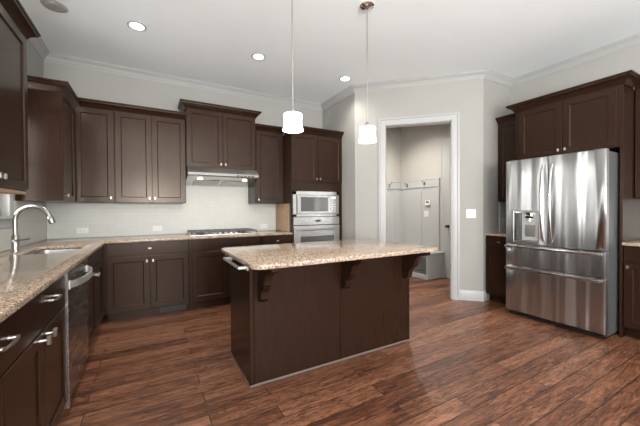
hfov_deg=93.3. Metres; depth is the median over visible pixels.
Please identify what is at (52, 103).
upper cabinet
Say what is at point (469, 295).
baseboard
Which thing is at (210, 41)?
ceiling
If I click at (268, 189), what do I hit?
upper cabinet
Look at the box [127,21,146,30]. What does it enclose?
recessed light
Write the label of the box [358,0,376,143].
pendant light
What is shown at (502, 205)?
tile backsplash
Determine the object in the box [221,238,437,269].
island countertop
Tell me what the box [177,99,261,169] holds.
upper cabinet
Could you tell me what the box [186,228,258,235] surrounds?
gas cooktop
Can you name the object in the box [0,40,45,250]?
wall
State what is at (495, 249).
base cabinet
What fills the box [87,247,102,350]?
base cabinet
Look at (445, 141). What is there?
door
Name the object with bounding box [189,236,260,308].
base cabinet
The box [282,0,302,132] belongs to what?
pendant light
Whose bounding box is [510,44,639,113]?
wall
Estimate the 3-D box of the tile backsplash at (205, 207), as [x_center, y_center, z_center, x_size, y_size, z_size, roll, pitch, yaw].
[-1.947,-0.153,4.200,2.818,0.882,0.008,-1,1,-29]
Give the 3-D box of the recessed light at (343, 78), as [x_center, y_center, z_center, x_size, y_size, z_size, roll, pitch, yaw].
[0.350,-1.864,4.201,0.164,0.010,0.164,-1,1,-29]
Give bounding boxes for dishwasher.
[64,258,91,408]
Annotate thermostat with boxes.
[425,200,430,204]
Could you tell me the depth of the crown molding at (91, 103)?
3.60 m
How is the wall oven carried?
in the tall cabinet at (312, 157)
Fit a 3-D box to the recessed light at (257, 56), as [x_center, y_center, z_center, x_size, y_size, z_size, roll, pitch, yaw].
[-0.730,-1.851,3.585,0.164,0.010,0.164,-1,1,-29]
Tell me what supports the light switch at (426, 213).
attached to the wall at (420, 145)
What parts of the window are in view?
sill, casing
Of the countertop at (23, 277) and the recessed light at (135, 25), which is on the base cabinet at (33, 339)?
the countertop at (23, 277)
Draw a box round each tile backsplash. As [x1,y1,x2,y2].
[0,201,46,251]
[46,185,275,238]
[499,202,505,231]
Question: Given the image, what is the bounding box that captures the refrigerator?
[504,148,619,338]
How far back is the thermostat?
5.75 m
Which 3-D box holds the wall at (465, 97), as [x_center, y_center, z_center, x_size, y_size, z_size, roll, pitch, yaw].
[1.365,-0.346,4.318,1.718,3.060,0.115,0,1,16]
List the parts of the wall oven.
control panel, door, handle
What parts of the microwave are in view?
door, control panel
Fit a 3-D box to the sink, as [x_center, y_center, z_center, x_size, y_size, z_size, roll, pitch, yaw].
[-2.251,0.440,2.571,0.415,0.202,0.665,-1,1,-29]
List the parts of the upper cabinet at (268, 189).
door, crown moulding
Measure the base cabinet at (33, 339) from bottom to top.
0.884 m
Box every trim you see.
[28,33,639,110]
[387,182,400,241]
[401,179,439,250]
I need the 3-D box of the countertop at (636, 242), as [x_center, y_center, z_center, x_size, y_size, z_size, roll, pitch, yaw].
[3.440,0.293,2.476,0.628,0.030,1.244,-1,1,-29]
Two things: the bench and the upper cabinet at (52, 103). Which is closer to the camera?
the upper cabinet at (52, 103)
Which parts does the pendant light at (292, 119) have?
lamp shade, rod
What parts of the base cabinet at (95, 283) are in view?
door, drawer, door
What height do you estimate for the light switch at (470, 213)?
0.118 m
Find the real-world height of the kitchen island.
0.918 m
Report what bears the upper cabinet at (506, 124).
attached to the wall at (626, 59)
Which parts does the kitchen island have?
panel, corner post, panel, shoe moulding, panel, corner post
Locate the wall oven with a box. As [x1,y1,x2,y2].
[292,216,339,242]
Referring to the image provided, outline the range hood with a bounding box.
[186,166,258,186]
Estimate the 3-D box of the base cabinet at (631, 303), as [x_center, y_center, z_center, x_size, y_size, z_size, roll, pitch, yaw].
[3.287,0.749,2.752,0.630,0.884,0.620,-1,1,-29]
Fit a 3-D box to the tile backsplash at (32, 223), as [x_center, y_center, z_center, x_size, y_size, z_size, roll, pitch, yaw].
[-2.195,0.107,1.766,0.008,0.418,3.991,-1,1,-29]
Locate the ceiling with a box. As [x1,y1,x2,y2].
[20,0,639,103]
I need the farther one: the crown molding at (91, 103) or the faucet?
the crown molding at (91, 103)
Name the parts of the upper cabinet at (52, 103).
crown moulding, door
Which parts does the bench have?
trim, seat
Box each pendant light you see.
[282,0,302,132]
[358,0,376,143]
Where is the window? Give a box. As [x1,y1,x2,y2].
[0,194,18,228]
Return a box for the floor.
[57,276,639,425]
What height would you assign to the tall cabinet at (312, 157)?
2.453 m
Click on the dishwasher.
(77, 278)
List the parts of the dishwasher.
edge trim, door, handle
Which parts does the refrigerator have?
dispenser frame, door, handle, handle, drawer, drawer, door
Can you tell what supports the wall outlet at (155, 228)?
attached to the tile backsplash at (205, 207)
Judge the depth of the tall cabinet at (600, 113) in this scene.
3.05 m
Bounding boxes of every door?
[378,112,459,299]
[440,136,449,277]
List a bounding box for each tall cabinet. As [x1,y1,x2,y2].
[276,126,343,242]
[506,70,639,336]
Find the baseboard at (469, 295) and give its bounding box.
[460,290,486,301]
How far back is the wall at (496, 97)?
4.11 m
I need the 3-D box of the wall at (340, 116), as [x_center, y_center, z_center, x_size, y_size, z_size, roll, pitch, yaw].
[0.321,-0.347,4.931,0.080,3.060,0.960,-1,1,-29]
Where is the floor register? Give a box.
[160,304,185,312]
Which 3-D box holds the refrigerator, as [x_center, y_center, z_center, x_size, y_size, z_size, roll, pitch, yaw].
[2.726,0.289,3.354,0.866,1.797,0.900,-1,1,-29]
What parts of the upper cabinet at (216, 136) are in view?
door, crown moulding, door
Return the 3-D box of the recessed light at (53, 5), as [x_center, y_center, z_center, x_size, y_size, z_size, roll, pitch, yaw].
[-2.352,-1.829,2.678,0.190,0.018,0.190,-1,1,-29]
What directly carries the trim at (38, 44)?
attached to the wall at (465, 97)
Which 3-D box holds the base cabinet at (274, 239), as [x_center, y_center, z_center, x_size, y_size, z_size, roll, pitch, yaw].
[-0.745,0.751,4.511,0.446,0.884,0.655,-1,1,-29]
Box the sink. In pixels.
[25,248,80,254]
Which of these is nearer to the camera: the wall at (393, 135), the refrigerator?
the refrigerator
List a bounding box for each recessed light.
[40,0,68,12]
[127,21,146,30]
[251,53,265,59]
[339,76,350,80]
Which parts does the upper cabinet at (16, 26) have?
light rail, door, crown moulding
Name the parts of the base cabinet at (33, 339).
door, pull, drawer, door, knob, knob, drawer, pull, door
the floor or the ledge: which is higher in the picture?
the ledge
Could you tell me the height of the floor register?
0.080 m
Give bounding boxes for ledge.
[387,178,439,182]
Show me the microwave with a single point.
(304, 203)
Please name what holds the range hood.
attached to the wall at (86, 83)
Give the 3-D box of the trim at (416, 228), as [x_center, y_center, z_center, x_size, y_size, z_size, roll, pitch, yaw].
[1.958,0.203,5.993,0.026,1.680,0.994,-1,1,-29]
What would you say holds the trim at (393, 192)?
attached to the wall at (393, 135)
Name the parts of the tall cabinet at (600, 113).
door, crown moulding, door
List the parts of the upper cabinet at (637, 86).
crown moulding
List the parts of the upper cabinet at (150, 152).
door, door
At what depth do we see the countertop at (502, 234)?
3.95 m
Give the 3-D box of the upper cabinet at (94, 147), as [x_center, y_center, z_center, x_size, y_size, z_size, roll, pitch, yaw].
[-2.650,-0.661,3.586,0.375,1.080,0.375,-1,1,-29]
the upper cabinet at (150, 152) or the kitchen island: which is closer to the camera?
the kitchen island
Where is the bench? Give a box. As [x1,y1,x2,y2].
[412,251,444,279]
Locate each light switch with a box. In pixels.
[424,211,428,216]
[466,209,475,217]
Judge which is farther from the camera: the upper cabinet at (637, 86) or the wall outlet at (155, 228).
the wall outlet at (155, 228)
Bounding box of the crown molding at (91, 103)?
[78,97,185,119]
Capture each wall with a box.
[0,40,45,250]
[43,61,322,238]
[322,93,354,239]
[355,79,482,290]
[386,127,400,181]
[401,123,449,277]
[483,79,509,299]
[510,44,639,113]
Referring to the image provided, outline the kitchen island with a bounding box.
[221,238,437,387]
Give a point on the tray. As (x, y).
(224, 232)
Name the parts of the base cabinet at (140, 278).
door, drawer, door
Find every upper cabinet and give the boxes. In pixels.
[0,0,40,193]
[15,75,81,201]
[74,106,114,202]
[114,111,185,203]
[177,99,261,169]
[248,123,282,203]
[495,113,515,201]
[634,81,639,198]
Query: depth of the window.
2.56 m
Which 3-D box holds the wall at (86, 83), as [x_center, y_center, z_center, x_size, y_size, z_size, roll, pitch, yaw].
[-1.614,-0.331,4.460,3.915,3.060,0.120,-1,1,-29]
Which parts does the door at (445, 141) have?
panel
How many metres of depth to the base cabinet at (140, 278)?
3.46 m
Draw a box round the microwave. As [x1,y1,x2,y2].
[292,191,338,216]
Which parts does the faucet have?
lever, spout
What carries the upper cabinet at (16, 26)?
attached to the wall at (35, 66)
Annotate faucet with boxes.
[10,204,55,251]
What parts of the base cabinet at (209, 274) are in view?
door, drawer, door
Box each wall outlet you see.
[76,228,87,233]
[153,226,161,230]
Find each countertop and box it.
[0,230,291,322]
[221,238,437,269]
[484,232,505,236]
[622,240,639,246]
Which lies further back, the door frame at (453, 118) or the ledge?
the ledge
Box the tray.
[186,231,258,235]
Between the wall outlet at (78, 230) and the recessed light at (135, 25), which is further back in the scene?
the wall outlet at (78, 230)
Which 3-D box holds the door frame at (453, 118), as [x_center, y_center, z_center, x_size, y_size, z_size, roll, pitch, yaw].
[1.391,-0.089,4.309,1.080,2.547,0.156,0,1,16]
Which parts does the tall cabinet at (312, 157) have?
panel, door, crown moulding, door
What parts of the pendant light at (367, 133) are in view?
rod, lamp shade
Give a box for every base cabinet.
[0,274,67,425]
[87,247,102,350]
[102,240,188,321]
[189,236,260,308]
[261,235,290,244]
[486,235,505,303]
[623,246,639,338]
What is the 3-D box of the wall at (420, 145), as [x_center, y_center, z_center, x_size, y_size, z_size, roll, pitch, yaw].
[2.292,-0.364,5.538,0.120,3.060,2.310,-1,1,-29]

